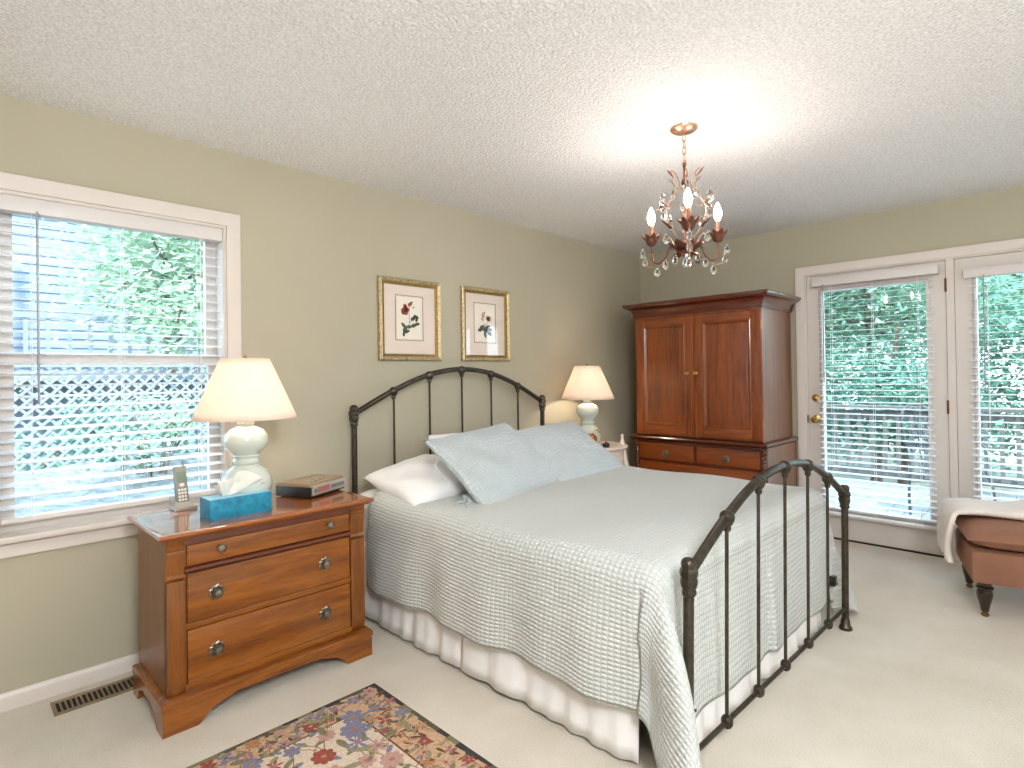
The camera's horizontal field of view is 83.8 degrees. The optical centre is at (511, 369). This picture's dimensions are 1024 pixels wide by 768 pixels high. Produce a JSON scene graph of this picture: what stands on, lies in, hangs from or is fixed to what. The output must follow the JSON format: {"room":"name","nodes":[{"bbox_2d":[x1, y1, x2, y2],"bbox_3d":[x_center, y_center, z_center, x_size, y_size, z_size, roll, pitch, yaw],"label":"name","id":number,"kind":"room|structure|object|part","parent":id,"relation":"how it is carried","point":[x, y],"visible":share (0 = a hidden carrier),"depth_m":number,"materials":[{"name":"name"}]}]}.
{"room":"bedroom","nodes":[
{"label":"bedroom","id":0,"kind":"room"},
{"bbox_2d":[0,94,640,693],"bbox_3d":[-1.159,0.118,3.223,0.140,2.440,7.018,-1,-1,45],"label":"wall","id":1,"kind":"structure","parent":0,"point":[315,247],"depth_m":3.24,"materials":[{"name":"paint"}]},
{"bbox_2d":[0,652,138,712],"bbox_3d":[-1.087,1.303,3.157,0.014,0.068,6.738,-1,-1,45],"label":"baseboard","id":2,"kind":"structure","parent":1,"relation":"attached to","point":[13,699],"depth_m":2.38,"materials":[{"name":"paint"}]},
{"bbox_2d":[0,172,241,558],"bbox_3d":[-1.765,-0.021,2.583,0.185,1.525,1.047,-1,-1,45],"label":"window","id":3,"kind":"structure","parent":1,"relation":"in","point":[29,537],"depth_m":2.50,"materials":[{"name":"paint"}]},
{"bbox_3d":[-1.822,-0.362,2.638,0.030,0.680,0.837,-1,-1,45],"label":"sash","id":4,"kind":"part","parent":3,"relation":"part of","materials":[{"name":"paint"}]},
{"bbox_3d":[-1.788,0.297,2.607,0.030,0.730,0.837,-1,-1,45],"label":"sash","id":5,"kind":"part","parent":3,"relation":"part of","materials":[{"name":"paint"}]},
{"bbox_2d":[0,193,223,524],"bbox_3d":[-1.750,-0.044,2.568,0.074,1.317,0.831,-1,-1,45],"label":"window blind","id":6,"kind":"object","parent":3,"relation":"attached to","point":[10,204],"visible":0.83,"depth_m":2.51,"materials":[{"name":"plastic"}]},
{"bbox_3d":[-1.747,0.605,2.568,0.050,0.020,0.831,-1,-1,45],"label":"rail","id":7,"kind":"part","parent":6,"relation":"part of","materials":[{"name":"white plastic"}]},
{"bbox_2d":[377,275,441,360],"bbox_3d":[-0.643,-0.317,3.632,0.028,0.517,0.472,-1,-1,45],"label":"framed print","id":8,"kind":"object","parent":1,"relation":"attached to","point":[408,310],"visible":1,"depth_m":3.62,"materials":[{"name":"paper"}]},
{"bbox_2d":[460,285,509,360],"bbox_3d":[-0.184,-0.323,4.093,0.028,0.520,0.460,-1,-1,45],"label":"framed print","id":9,"kind":"object","parent":1,"relation":"attached to","point":[484,312],"visible":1,"depth_m":4.09,"materials":[{"name":"paper"}]},
{"bbox_2d":[0,0,1023,255],"bbox_3d":[0.902,-1.225,1.168,6.005,0.150,7.018,-1,-1,45],"label":"ceiling","id":10,"kind":"structure","parent":0,"point":[557,117],"depth_m":2.32,"materials":[{"name":"white paint"}]},
{"bbox_2d":[640,122,729,277],"bbox_3d":[0.780,-0.792,2.713,0.389,0.684,0.426,-1,-1,45],"label":"chandelier","id":11,"kind":"object","parent":10,"relation":"hanging from","point":[687,248],"visible":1,"depth_m":2.66,"materials":[{"name":"brown metal"}]},
{"bbox_3d":[0.683,-0.752,2.798,0.037,0.087,0.037,-1,-1,45],"label":"candle bulb","id":12,"kind":"part","parent":11,"relation":"part of","materials":[{"name":"white glass"}]},
{"bbox_3d":[0.743,-0.563,2.743,0.165,0.104,0.008,-1,-1,43],"label":"arm","id":13,"kind":"part","parent":11,"relation":"part of","materials":[{"name":"brown metal"}]},
{"bbox_3d":[0.732,-0.791,2.698,0.084,0.275,0.146,-1,-1,11],"label":"crown","id":14,"kind":"part","parent":11,"relation":"part of","materials":[{"name":"brown metal"}]},
{"bbox_3d":[0.809,-1.028,2.679,0.017,0.165,0.017,-1,-1,0],"label":"chain","id":15,"kind":"part","parent":11,"relation":"part of","materials":[{"name":"brown metal"}]},
{"bbox_3d":[0.812,-0.784,2.676,0.039,0.377,0.040,-1,-1,45],"label":"stem","id":16,"kind":"part","parent":11,"relation":"part of","materials":[{"name":"brown metal"}]},
{"bbox_3d":[0.772,-0.756,2.503,0.037,0.087,0.037,-1,-1,45],"label":"candle bulb","id":17,"kind":"part","parent":11,"relation":"part of","materials":[{"name":"white glass"}]},
{"bbox_3d":[0.834,-0.794,2.596,0.146,0.275,0.084,-1,-1,-19],"label":"crown","id":18,"kind":"part","parent":11,"relation":"part of","materials":[{"name":"brown metal"}]},
{"bbox_3d":[0.911,-0.566,2.703,0.165,0.104,0.008,-1,-1,-17],"label":"arm","id":19,"kind":"part","parent":11,"relation":"part of","materials":[{"name":"brown metal"}]},
{"bbox_3d":[0.983,-0.756,2.728,0.037,0.087,0.037,-1,-1,45],"label":"candle bulb","id":20,"kind":"part","parent":11,"relation":"part of","materials":[{"name":"white glass"}]},
{"bbox_2d":[0,539,1023,767],"bbox_3d":[0.940,1.349,1.144,6.005,0.120,7.018,-1,-1,45],"label":"floor","id":21,"kind":"structure","parent":0,"point":[921,678],"depth_m":2.23,"materials":[{"name":"beige carpet"}]},
{"bbox_2d":[50,676,132,716],"bbox_3d":[-1.690,1.334,2.357,0.120,0.008,0.328,-1,-1,45],"label":"floor vent","id":22,"kind":"object","parent":21,"relation":"in","point":[68,704],"visible":0.79,"depth_m":2.33,"materials":[{"name":"beige metal"}]},
{"bbox_2d":[127,489,373,738],"bbox_3d":[-1.121,0.968,2.521,0.483,0.727,0.882,-1,-1,45],"label":"dresser","id":23,"kind":"object","parent":21,"relation":"on","point":[227,606],"visible":1,"depth_m":2.30,"materials":[{"name":"brown wood"}]},
{"bbox_2d":[168,462,196,511],"bbox_3d":[-1.452,0.510,2.512,0.107,0.198,0.090,-1,-1,43],"label":"cordless phone","id":24,"kind":"object","parent":23,"relation":"on","point":[182,500],"visible":1,"depth_m":2.51,"materials":[{"name":"silver metal"}]},
{"bbox_3d":[-1.128,1.077,2.196,0.033,0.061,0.060,-1,-1,45],"label":"drawer pull","id":25,"kind":"part","parent":23,"relation":"part of","materials":[{"name":"grey metal"}]},
{"bbox_3d":[-1.131,0.858,2.197,0.033,0.061,0.060,-1,-1,45],"label":"drawer pull","id":26,"kind":"part","parent":23,"relation":"part of","materials":[{"name":"grey metal"}]},
{"bbox_3d":[-1.125,0.690,2.211,0.030,0.032,0.032,-1,-1,45],"label":"drawer knob","id":27,"kind":"part","parent":23,"relation":"part of","materials":[{"name":"grey metal"}]},
{"bbox_2d":[200,471,271,520],"bbox_3d":[-1.159,0.517,2.400,0.116,0.175,0.248,-1,-1,43],"label":"tissue box","id":28,"kind":"object","parent":23,"relation":"on","point":[228,503],"visible":0.99,"depth_m":2.36,"materials":[{"name":"cardboard"}]},
{"bbox_2d":[190,355,296,492],"bbox_3d":[-1.171,0.271,2.511,0.426,0.670,0.426,-1,-1,45],"label":"table lamp","id":29,"kind":"object","parent":23,"relation":"on","point":[244,391],"visible":0.9,"depth_m":2.41,"materials":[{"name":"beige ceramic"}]},
{"bbox_3d":[-1.174,0.083,2.513,0.426,0.263,0.426,-1,-1,45],"label":"lamp shade","id":30,"kind":"part","parent":29,"relation":"part of","materials":[{"name":"fabric"}]},
{"bbox_3d":[-1.108,1.223,2.508,0.442,0.036,0.863,-1,-1,45],"label":"moulding","id":31,"kind":"part","parent":23,"relation":"part of","materials":[{"name":"brown wood"}]},
{"bbox_3d":[-0.988,0.698,2.382,0.018,0.078,0.670,-1,-1,45],"label":"drawer","id":32,"kind":"part","parent":23,"relation":"part of","materials":[{"name":"brown wood"}]},
{"bbox_3d":[-0.986,0.858,2.381,0.018,0.183,0.670,-1,-1,45],"label":"drawer","id":33,"kind":"part","parent":23,"relation":"part of","materials":[{"name":"brown wood"}]},
{"bbox_3d":[-0.982,1.077,2.378,0.018,0.199,0.670,-1,-1,45],"label":"drawer","id":34,"kind":"part","parent":23,"relation":"part of","materials":[{"name":"brown wood"}]},
{"bbox_3d":[-0.981,1.194,2.377,0.014,0.033,0.685,-1,-1,45],"label":"rail","id":35,"kind":"part","parent":23,"relation":"part of","materials":[{"name":"brown wood"}]},
{"bbox_2d":[275,474,344,497],"bbox_3d":[-0.984,0.570,2.811,0.220,0.071,0.256,-1,-1,20],"label":"clock radio","id":36,"kind":"object","parent":23,"relation":"on","point":[310,486],"visible":1,"depth_m":2.72,"materials":[{"name":"black plastic"}]},
{"bbox_3d":[-0.890,0.567,2.777,0.010,0.046,0.244,-1,-1,20],"label":"panel","id":37,"kind":"part","parent":36,"relation":"part of","materials":[{"name":"silver metal"}]},
{"bbox_3d":[-0.816,0.857,2.515,0.033,0.061,0.060,-1,-1,45],"label":"drawer pull","id":38,"kind":"part","parent":23,"relation":"part of","materials":[{"name":"grey metal"}]},
{"bbox_3d":[-0.813,1.076,2.513,0.033,0.061,0.060,-1,-1,45],"label":"drawer pull","id":39,"kind":"part","parent":23,"relation":"part of","materials":[{"name":"grey metal"}]},
{"bbox_3d":[-0.806,0.688,2.531,0.030,0.032,0.032,-1,-1,45],"label":"drawer knob","id":40,"kind":"part","parent":23,"relation":"part of","materials":[{"name":"grey metal"}]},
{"bbox_2d":[186,683,497,767],"bbox_3d":[-0.397,1.306,1.542,1.450,0.012,0.950,-1,-1,45],"label":"floral rug","id":41,"kind":"object","parent":21,"relation":"on","point":[367,727],"visible":1,"depth_m":2.00,"materials":[{"name":"fabric"}]},
{"bbox_2d":[349,366,852,751],"bbox_3d":[0.392,0.636,3.050,2.126,1.358,1.699,-1,-1,45],"label":"bed","id":42,"kind":"object","parent":21,"relation":"on","point":[688,571],"visible":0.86,"depth_m":2.32,"materials":[{"name":"black metal"}]},
{"bbox_3d":[-0.886,0.807,3.225,0.058,1.055,0.060,-1,-1,45],"label":"headboard post","id":43,"kind":"part","parent":42,"relation":"part of","materials":[{"name":"metal"}]},
{"bbox_2d":[364,541,461,667],"bbox_3d":[-0.517,1.119,2.791,0.895,0.388,0.048,-1,-1,45],"label":"bed skirt","id":44,"kind":"object","parent":42,"relation":"hanging from","point":[418,627],"visible":0.32,"depth_m":2.72,"materials":[{"name":"fabric"}]},
{"bbox_3d":[0.239,0.801,4.358,0.058,1.055,0.060,-1,-1,45],"label":"headboard post","id":45,"kind":"part","parent":42,"relation":"part of","materials":[{"name":"metal"}]},
{"bbox_2d":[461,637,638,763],"bbox_3d":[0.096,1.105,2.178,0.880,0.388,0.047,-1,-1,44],"label":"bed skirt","id":46,"kind":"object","parent":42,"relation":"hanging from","point":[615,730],"visible":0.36,"depth_m":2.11,"materials":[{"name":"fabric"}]},
{"bbox_3d":[0.540,0.983,1.758,0.058,0.636,0.072,-1,-1,45],"label":"footboard post","id":47,"kind":"part","parent":42,"relation":"part of","materials":[{"name":"metal"}]},
{"bbox_2d":[696,612,821,752],"bbox_3d":[1.065,1.093,2.387,0.057,0.388,1.380,-1,-1,45],"label":"bed skirt","id":48,"kind":"object","parent":42,"relation":"attached to","point":[708,719],"visible":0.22,"depth_m":2.22,"materials":[{"name":"fabric"}]},
{"bbox_3d":[1.104,1.193,2.304,1.572,0.018,0.017,0,-1,-44],"label":"footboard rail","id":49,"kind":"part","parent":42,"relation":"part of","materials":[{"name":"metal"}]},
{"bbox_3d":[0.938,1.089,3.605,2.003,0.045,0.060,-1,-1,45],"label":"rail","id":50,"kind":"part","parent":42,"relation":"part of","materials":[{"name":"metal"}]},
{"bbox_3d":[1.665,0.977,2.856,0.058,0.636,0.072,-1,-1,45],"label":"footboard post","id":51,"kind":"part","parent":42,"relation":"part of","materials":[{"name":"metal"}]},
{"bbox_3d":[0.377,0.978,3.081,1.860,0.185,1.515,-1,-1,45],"label":"box spring","id":52,"kind":"object","parent":42,"relation":"on","visible":0},
{"bbox_3d":[0.372,0.784,3.084,1.875,0.202,1.535,-1,-1,45],"label":"mattress","id":53,"kind":"object","parent":52,"relation":"on","visible":0},
{"bbox_2d":[360,489,379,541],"bbox_3d":[-0.209,0.895,3.663,0.291,0.436,1.666,-1,-1,45],"label":"sheet","id":54,"kind":"object","parent":53,"relation":"on","point":[369,493],"visible":0.07,"depth_m":3.10,"materials":[{"name":"white fabric"}]},
{"bbox_2d":[362,454,466,505],"bbox_3d":[-0.367,0.607,3.244,0.492,0.251,0.800,-1,-1,45],"label":"pillow","id":55,"kind":"object","parent":53,"relation":"on","point":[416,480],"visible":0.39,"depth_m":3.00,"materials":[{"name":"fabric"}]},
{"bbox_2d":[427,433,455,439],"bbox_3d":[-0.167,0.562,3.552,0.680,0.348,0.287,0,-1,-42],"label":"pillow","id":56,"kind":"object","parent":53,"relation":"on","point":[439,435],"visible":0.02,"depth_m":3.44,"materials":[{"name":"fabric"}]},
{"bbox_2d":[367,465,858,767],"bbox_3d":[0.523,0.956,2.902,1.963,0.683,2.029,-1,-1,45],"label":"quilt","id":57,"kind":"object","parent":53,"relation":"on","point":[577,579],"visible":0.76,"depth_m":2.26,"materials":[{"name":"white fabric"}]},
{"bbox_2d":[422,423,555,506],"bbox_3d":[-0.104,0.505,3.094,0.410,0.363,0.848,-1,-1,35],"label":"quilted sham","id":58,"kind":"object","parent":57,"relation":"on","point":[495,463],"visible":0.94,"depth_m":2.98,"materials":[{"name":"fabric"}]},
{"bbox_2d":[516,421,621,480],"bbox_3d":[0.363,0.522,3.617,0.414,0.334,0.743,-1,-1,39],"label":"quilted sham","id":59,"kind":"object","parent":57,"relation":"on","point":[570,452],"visible":0.83,"depth_m":3.51,"materials":[{"name":"fabric"}]},
{"bbox_2d":[598,441,628,465],"bbox_3d":[0.650,0.963,4.519,0.540,0.737,0.540,-1,-1,45],"label":"bedside table","id":60,"kind":"object","parent":21,"relation":"on","point":[618,451],"visible":0.09,"depth_m":4.39,"materials":[{"name":"white paint"}]},
{"bbox_2d":[561,364,614,441],"bbox_3d":[0.601,0.288,4.535,0.426,0.670,0.426,-1,-1,45],"label":"table lamp","id":61,"kind":"object","parent":60,"relation":"on","point":[586,383],"visible":0.87,"depth_m":4.43,"materials":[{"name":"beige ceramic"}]},
{"bbox_3d":[0.598,0.101,4.537,0.426,0.263,0.426,-1,-1,45],"label":"lamp shade","id":62,"kind":"part","parent":61,"relation":"part of","materials":[{"name":"fabric"}]},
{"bbox_2d":[589,430,601,441],"bbox_3d":[0.628,0.528,4.414,0.092,0.132,0.114,-1,-1,45],"label":"ornament","id":63,"kind":"object","parent":60,"relation":"on","point":[592,434],"visible":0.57,"depth_m":4.39,"materials":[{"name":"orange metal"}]},
{"bbox_2d":[602,442,609,447],"bbox_3d":[0.719,0.570,4.364,0.053,0.044,0.054,-1,-1,45],"label":"trinket box","id":64,"kind":"object","parent":60,"relation":"on","point":[605,445],"visible":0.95,"depth_m":4.34,"materials":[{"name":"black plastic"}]},
{"bbox_3d":[0.773,0.724,4.340,0.233,0.105,0.044,0,-1,-35],"label":"drawer","id":65,"kind":"part","parent":60,"relation":"part of","materials":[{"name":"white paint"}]},
{"bbox_2d":[620,434,624,444],"bbox_3d":[0.867,0.548,4.484,0.040,0.087,0.040,-1,-1,45],"label":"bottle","id":66,"kind":"object","parent":60,"relation":"on","point":[622,442],"visible":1,"depth_m":4.47,"materials":[{"name":"white plastic"}]},
{"bbox_3d":[0.887,0.970,4.478,0.086,0.714,0.052,-1,-1,8],"label":"leg","id":67,"kind":"part","parent":60,"relation":"part of","materials":[{"name":"white paint"}]},
{"bbox_2d":[622,289,800,485],"bbox_3d":[1.628,0.374,4.693,1.222,1.875,0.680,-1,-1,45],"label":"armoire","id":68,"kind":"object","parent":21,"relation":"on","point":[714,375],"visible":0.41,"depth_m":4.43,"materials":[{"name":"brown wood"}]},
{"bbox_3d":[1.253,-0.395,4.705,0.372,0.060,0.026,-1,-1,45],"label":"door rail","id":69,"kind":"part","parent":68,"relation":"part of","materials":[{"name":"brown wood"}]},
{"bbox_3d":[1.258,0.046,4.700,0.372,0.822,0.030,-1,-1,45],"label":"door panel","id":70,"kind":"part","parent":68,"relation":"part of","materials":[{"name":"brown wood"}]},
{"bbox_3d":[1.250,0.685,4.670,0.062,0.062,0.021,-1,-1,45],"label":"drawer pull","id":71,"kind":"part","parent":68,"relation":"part of","materials":[{"name":"grey metal"}]},
{"bbox_3d":[1.259,0.054,4.701,0.522,0.957,0.026,-1,-1,45],"label":"door","id":72,"kind":"part","parent":68,"relation":"part of","materials":[{"name":"brown wood"}]},
{"bbox_3d":[1.266,0.495,4.697,0.372,0.075,0.026,-1,-1,45],"label":"door rail","id":73,"kind":"part","parent":68,"relation":"part of","materials":[{"name":"brown wood"}]},
{"bbox_3d":[1.268,0.675,4.687,0.494,0.127,0.028,-1,-1,45],"label":"drawer","id":74,"kind":"part","parent":68,"relation":"part of","materials":[{"name":"brown wood"}]},
{"bbox_3d":[1.453,0.866,4.503,1.009,0.216,0.028,-1,-1,45],"label":"drawer","id":75,"kind":"part","parent":68,"relation":"part of","materials":[{"name":"brown wood"}]},
{"bbox_3d":[1.450,0.043,4.522,1.062,0.990,0.030,-1,-1,45],"label":"frame","id":76,"kind":"part","parent":68,"relation":"part of","materials":[{"name":"brown wood"}]},
{"bbox_3d":[1.615,-0.504,4.701,1.222,0.118,0.680,-1,-1,45],"label":"cornice","id":77,"kind":"part","parent":68,"relation":"part of","materials":[{"name":"brown wood"}]},
{"bbox_3d":[1.645,0.558,4.705,1.142,0.044,0.640,-1,-1,45],"label":"waist moulding","id":78,"kind":"part","parent":68,"relation":"part of","materials":[{"name":"brown wood"}]},
{"bbox_3d":[1.613,0.676,4.310,0.062,0.062,0.021,-1,-1,45],"label":"drawer pull","id":79,"kind":"part","parent":68,"relation":"part of","materials":[{"name":"grey metal"}]},
{"bbox_3d":[1.626,-0.403,4.335,0.372,0.060,0.026,-1,-1,45],"label":"door rail","id":80,"kind":"part","parent":68,"relation":"part of","materials":[{"name":"brown wood"}]},
{"bbox_3d":[1.631,0.038,4.329,0.372,0.822,0.030,-1,-1,45],"label":"door panel","id":81,"kind":"part","parent":68,"relation":"part of","materials":[{"name":"brown wood"}]},
{"bbox_3d":[1.632,0.045,4.330,0.522,0.957,0.026,-1,-1,45],"label":"door","id":82,"kind":"part","parent":68,"relation":"part of","materials":[{"name":"brown wood"}]},
{"bbox_3d":[1.639,0.486,4.326,0.372,0.075,0.026,-1,-1,45],"label":"door rail","id":83,"kind":"part","parent":68,"relation":"part of","materials":[{"name":"brown wood"}]},
{"bbox_3d":[1.634,0.666,4.323,0.491,0.127,0.028,-1,-1,45],"label":"drawer","id":84,"kind":"part","parent":68,"relation":"part of","materials":[{"name":"brown wood"}]},
{"bbox_2d":[955,514,1023,616],"bbox_3d":[2.983,1.038,2.939,1.084,0.477,0.598,-1,-1,31],"label":"upholstered bench","id":85,"kind":"object","parent":21,"relation":"on","point":[990,550],"visible":0.88,"depth_m":2.95,"materials":[{"name":"brown fabric"}]},
{"bbox_3d":[2.703,1.181,3.374,0.075,0.150,0.076,-1,-1,31],"label":"leg","id":86,"kind":"part","parent":85,"relation":"part of","materials":[{"name":"brown wood"}]},
{"bbox_2d":[937,498,1023,562],"bbox_3d":[2.862,0.887,3.165,0.790,0.378,0.424,-1,-1,31],"label":"throw blanket","id":87,"kind":"object","parent":85,"relation":"on","point":[949,509],"visible":1,"depth_m":3.20,"materials":[{"name":"white fabric"}]},
{"bbox_3d":[2.468,1.181,2.979,0.075,0.150,0.076,-1,-1,31],"label":"leg","id":88,"kind":"part","parent":85,"relation":"part of","materials":[{"name":"brown wood"}]},
{"bbox_3d":[2.982,1.016,2.940,1.050,0.170,0.560,-1,-1,31],"label":"seat","id":89,"kind":"part","parent":85,"relation":"part of","materials":[{"name":"brown fabric"}]},
{"bbox_2d":[640,186,1023,486],"bbox_3d":[3.345,0.057,3.596,5.725,2.440,0.140,-1,-1,45],"label":"wall","id":90,"kind":"structure","parent":0,"point":[769,260],"depth_m":4.42,"materials":[{"name":"paint"}]},
{"bbox_2d":[811,264,938,530],"bbox_3d":[2.626,0.197,4.142,0.790,1.808,0.074,-1,-1,45],"label":"door blind","id":91,"kind":"object","parent":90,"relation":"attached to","point":[926,270],"visible":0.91,"depth_m":4.12,"materials":[{"name":"plastic"}]},
{"bbox_3d":[2.646,1.090,4.141,0.720,0.020,0.050,-1,-1,45],"label":"rail","id":92,"kind":"part","parent":91,"relation":"part of","materials":[{"name":"white plastic"}]},
{"bbox_2d":[806,261,951,555],"bbox_3d":[2.645,0.271,4.184,0.898,2.016,0.113,-1,-1,45],"label":"door","id":93,"kind":"structure","parent":90,"relation":"in","point":[903,537],"depth_m":4.04,"materials":[{"name":"paint"}]},
{"bbox_3d":[2.358,0.385,4.439,0.062,0.062,0.069,-1,-1,45],"label":"knob","id":94,"kind":"part","parent":93,"relation":"part of","materials":[{"name":"gold metal"}]},
{"bbox_2d":[833,537,960,560],"bbox_3d":[3.063,1.279,3.882,1.890,0.011,0.139,-1,-1,45],"label":"trim","id":95,"kind":"structure","parent":90,"relation":"attached to","point":[860,542],"depth_m":4.11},
{"bbox_2d":[795,238,1023,560],"bbox_3d":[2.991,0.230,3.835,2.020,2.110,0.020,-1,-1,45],"label":"trim","id":96,"kind":"structure","parent":90,"relation":"attached to","point":[1012,244],"depth_m":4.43,"materials":[{"name":"paint"}]},
{"bbox_2d":[954,251,1023,498],"bbox_3d":[3.341,0.255,3.532,0.924,2.016,0.058,-1,-1,45],"label":"door","id":97,"kind":"structure","parent":90,"relation":"in","point":[964,288],"depth_m":3.80,"materials":[{"name":"paint"}]},
{"bbox_2d":[963,263,1023,500],"bbox_3d":[3.291,0.197,3.482,0.815,1.730,0.074,-1,-1,45],"label":"door blind","id":98,"kind":"object","parent":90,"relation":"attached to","point":[1017,268],"visible":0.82,"depth_m":3.67,"materials":[{"name":"plastic"}]},
{"label":"outside","id":99,"kind":"structure","parent":0,"visible":0},
{"bbox_2d":[829,479,1023,518],"bbox_3d":[3.888,1.474,5.377,8.513,0.225,3.102,-1,-1,45],"label":"deck","id":100,"kind":"object","parent":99,"point":[919,496],"visible":0.11,"depth_m":6.06,"materials":[{"name":"grey wood"}]},
{"bbox_2d":[826,404,1023,489],"bbox_3d":[4.942,0.853,6.372,8.200,1.005,0.160,-1,-1,45],"label":"deck railing","id":101,"kind":"object","parent":100,"relation":"on","point":[835,416],"visible":0.14,"depth_m":6.71,"materials":[{"name":"white wood"}]},
{"bbox_2d":[900,404,996,514],"bbox_3d":[4.037,0.843,5.316,0.594,1.033,0.584,-1,-1,-25],"label":"patio chair","id":102,"kind":"object","parent":100,"relation":"on","point":[908,405],"visible":0.48,"depth_m":5.41,"materials":[{"name":"metal"}]},
{"bbox_3d":[3.940,0.846,5.523,0.525,1.032,0.127,-1,-1,-25],"label":"frame","id":103,"kind":"part","parent":102,"relation":"part of","materials":[{"name":"metal"}]},
{"bbox_3d":[3.815,0.787,5.192,0.087,0.235,0.463,-1,-1,-25],"label":"arm","id":104,"kind":"part","parent":102,"relation":"part of","materials":[{"name":"metal"}]},
{"bbox_3d":[4.055,0.919,5.279,0.500,0.018,0.500,-1,-1,-25],"label":"seat","id":105,"kind":"part","parent":102,"relation":"part of","materials":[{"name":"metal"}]},
{"bbox_3d":[4.274,0.782,5.408,0.087,0.235,0.463,-1,-1,-25],"label":"arm","id":106,"kind":"part","parent":102,"relation":"part of","materials":[{"name":"metal"}]},
{"bbox_3d":[4.352,1.131,5.189,0.095,0.445,0.043,-1,-1,31],"label":"leg","id":107,"kind":"part","parent":102,"relation":"part of","materials":[{"name":"metal"}]},
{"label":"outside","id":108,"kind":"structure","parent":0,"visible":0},
{"bbox_2d":[827,418,1023,496],"bbox_3d":[-0.003,2.397,11.292,44.000,0.200,44.000,-1,-1,45],"label":"ground","id":109,"kind":"structure","parent":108,"point":[1009,461],"depth_m":12.87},
{"bbox_2d":[14,386,168,470],"bbox_3d":[-4.200,1.221,4.957,2.223,2.171,2.596,-1,-1,45],"label":"tree","id":110,"kind":"object","parent":109,"relation":"on","point":[99,428],"visible":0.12,"depth_m":5.25,"materials":[{"name":"green plant"}]},
{"bbox_2d":[12,214,206,471],"bbox_3d":[-5.515,-1.189,9.703,4.740,7.100,12.600,-1,-1,45],"label":"house","id":111,"kind":"structure","parent":109,"relation":"on","point":[16,238],"depth_m":7.53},
{"bbox_3d":[-3.872,-0.368,8.074,0.060,0.580,12.000,-1,-1,45],"label":"porch rail","id":112,"kind":"part","parent":111,"relation":"part of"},
{"bbox_3d":[-5.174,-1.581,8.375,0.012,1.030,0.720,-1,-1,45],"label":"pane","id":113,"kind":"part","parent":111,"relation":"part of","materials":[{"name":"glass"}]},
{"bbox_2d":[12,219,206,452],"bbox_3d":[-3.370,-0.187,6.191,3.546,4.980,3.766,-1,-1,4],"label":"tree","id":114,"kind":"object","parent":109,"relation":"on","point":[188,286],"visible":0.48,"depth_m":5.55,"materials":[{"name":"green plant"}]},
{"bbox_2d":[14,365,206,479],"bbox_3d":[-2.928,1.089,4.888,0.120,2.380,4.090,-1,-1,45],"label":"lattice fence","id":115,"kind":"object","parent":109,"relation":"on","point":[42,378],"visible":0.13,"depth_m":4.47,"materials":[{"name":"white wood"}]},
{"bbox_2d":[15,452,207,515],"bbox_3d":[-1.744,1.456,4.418,2.050,1.603,7.800,-1,-1,45],"label":"ground","id":116,"kind":"structure","parent":109,"relation":"on","point":[109,469],"depth_m":3.94,"materials":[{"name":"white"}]},
{"bbox_2d":[85,382,206,477],"bbox_3d":[-2.640,1.179,4.274,0.806,2.188,0.854,-1,-1,45],"label":"tree","id":117,"kind":"object","parent":109,"relation":"on","point":[167,425],"visible":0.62,"depth_m":4.26,"materials":[{"name":"green plant"}]},
{"bbox_2d":[112,422,206,459],"bbox_3d":[-2.923,1.256,5.899,2.095,2.082,2.329,-1,-1,-7],"label":"tree","id":118,"kind":"object","parent":109,"relation":"on","point":[197,422],"visible":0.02,"depth_m":6.05,"materials":[{"name":"green plant"}]},
{"bbox_2d":[825,341,877,472],"bbox_3d":[4.590,0.681,9.921,3.512,3.093,4.673,-1,-1,36],"label":"tree","id":119,"kind":"object","parent":109,"relation":"on","point":[834,370],"visible":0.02,"depth_m":9.20,"materials":[{"name":"green plant"}]},
{"bbox_2d":[824,287,920,394],"bbox_3d":[5.941,-0.748,12.215,6.770,5.949,6.456,-1,-1,17],"label":"tree","id":120,"kind":"object","parent":109,"relation":"on","point":[844,308],"visible":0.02,"depth_m":11.62,"materials":[{"name":"green plant"}]},
{"bbox_2d":[825,286,922,398],"bbox_3d":[8.236,-2.366,18.156,12.112,9.227,13.124,0,-1,-36],"label":"tree","id":121,"kind":"object","parent":109,"relation":"on","point":[857,341],"visible":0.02,"depth_m":15.07,"materials":[{"name":"green plant"}]},
{"bbox_2d":[824,278,1021,456],"bbox_3d":[10.117,-2.710,14.508,11.850,9.794,12.764,-1,-1,4],"label":"tree","id":122,"kind":"object","parent":109,"relation":"on","point":[913,328],"visible":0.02,"depth_m":13.29,"materials":[{"name":"green plant"}]},
{"bbox_2d":[824,275,1023,481],"bbox_3d":[6.673,-0.913,9.976,7.922,6.216,6.878,-1,-1,27],"label":"tree","id":123,"kind":"object","parent":109,"relation":"on","point":[897,292],"visible":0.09,"depth_m":9.55,"materials":[{"name":"green plant"}]},
{"bbox_2d":[825,300,1023,484],"bbox_3d":[5.734,0.579,8.620,3.709,3.240,4.728,-1,-1,-17],"label":"tree","id":124,"kind":"object","parent":109,"relation":"on","point":[890,377],"visible":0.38,"depth_m":8.10,"materials":[{"name":"green plant"}]},
{"bbox_2d":[831,273,1023,478],"bbox_3d":[7.329,-0.209,7.444,5.438,4.747,5.640,0,-1,-35],"label":"tree","id":125,"kind":"object","parent":109,"relation":"on","point":[1019,321],"visible":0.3,"depth_m":7.40,"materials":[{"name":"green plant"}]},
{"bbox_2d":[862,276,1023,377],"bbox_3d":[10.210,-1.460,10.024,7.107,7.208,8.049,-1,-1,16],"label":"tree","id":126,"kind":"object","parent":109,"relation":"on","point":[993,276],"visible":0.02,"depth_m":10.31,"materials":[{"name":"green plant"}]}
]}

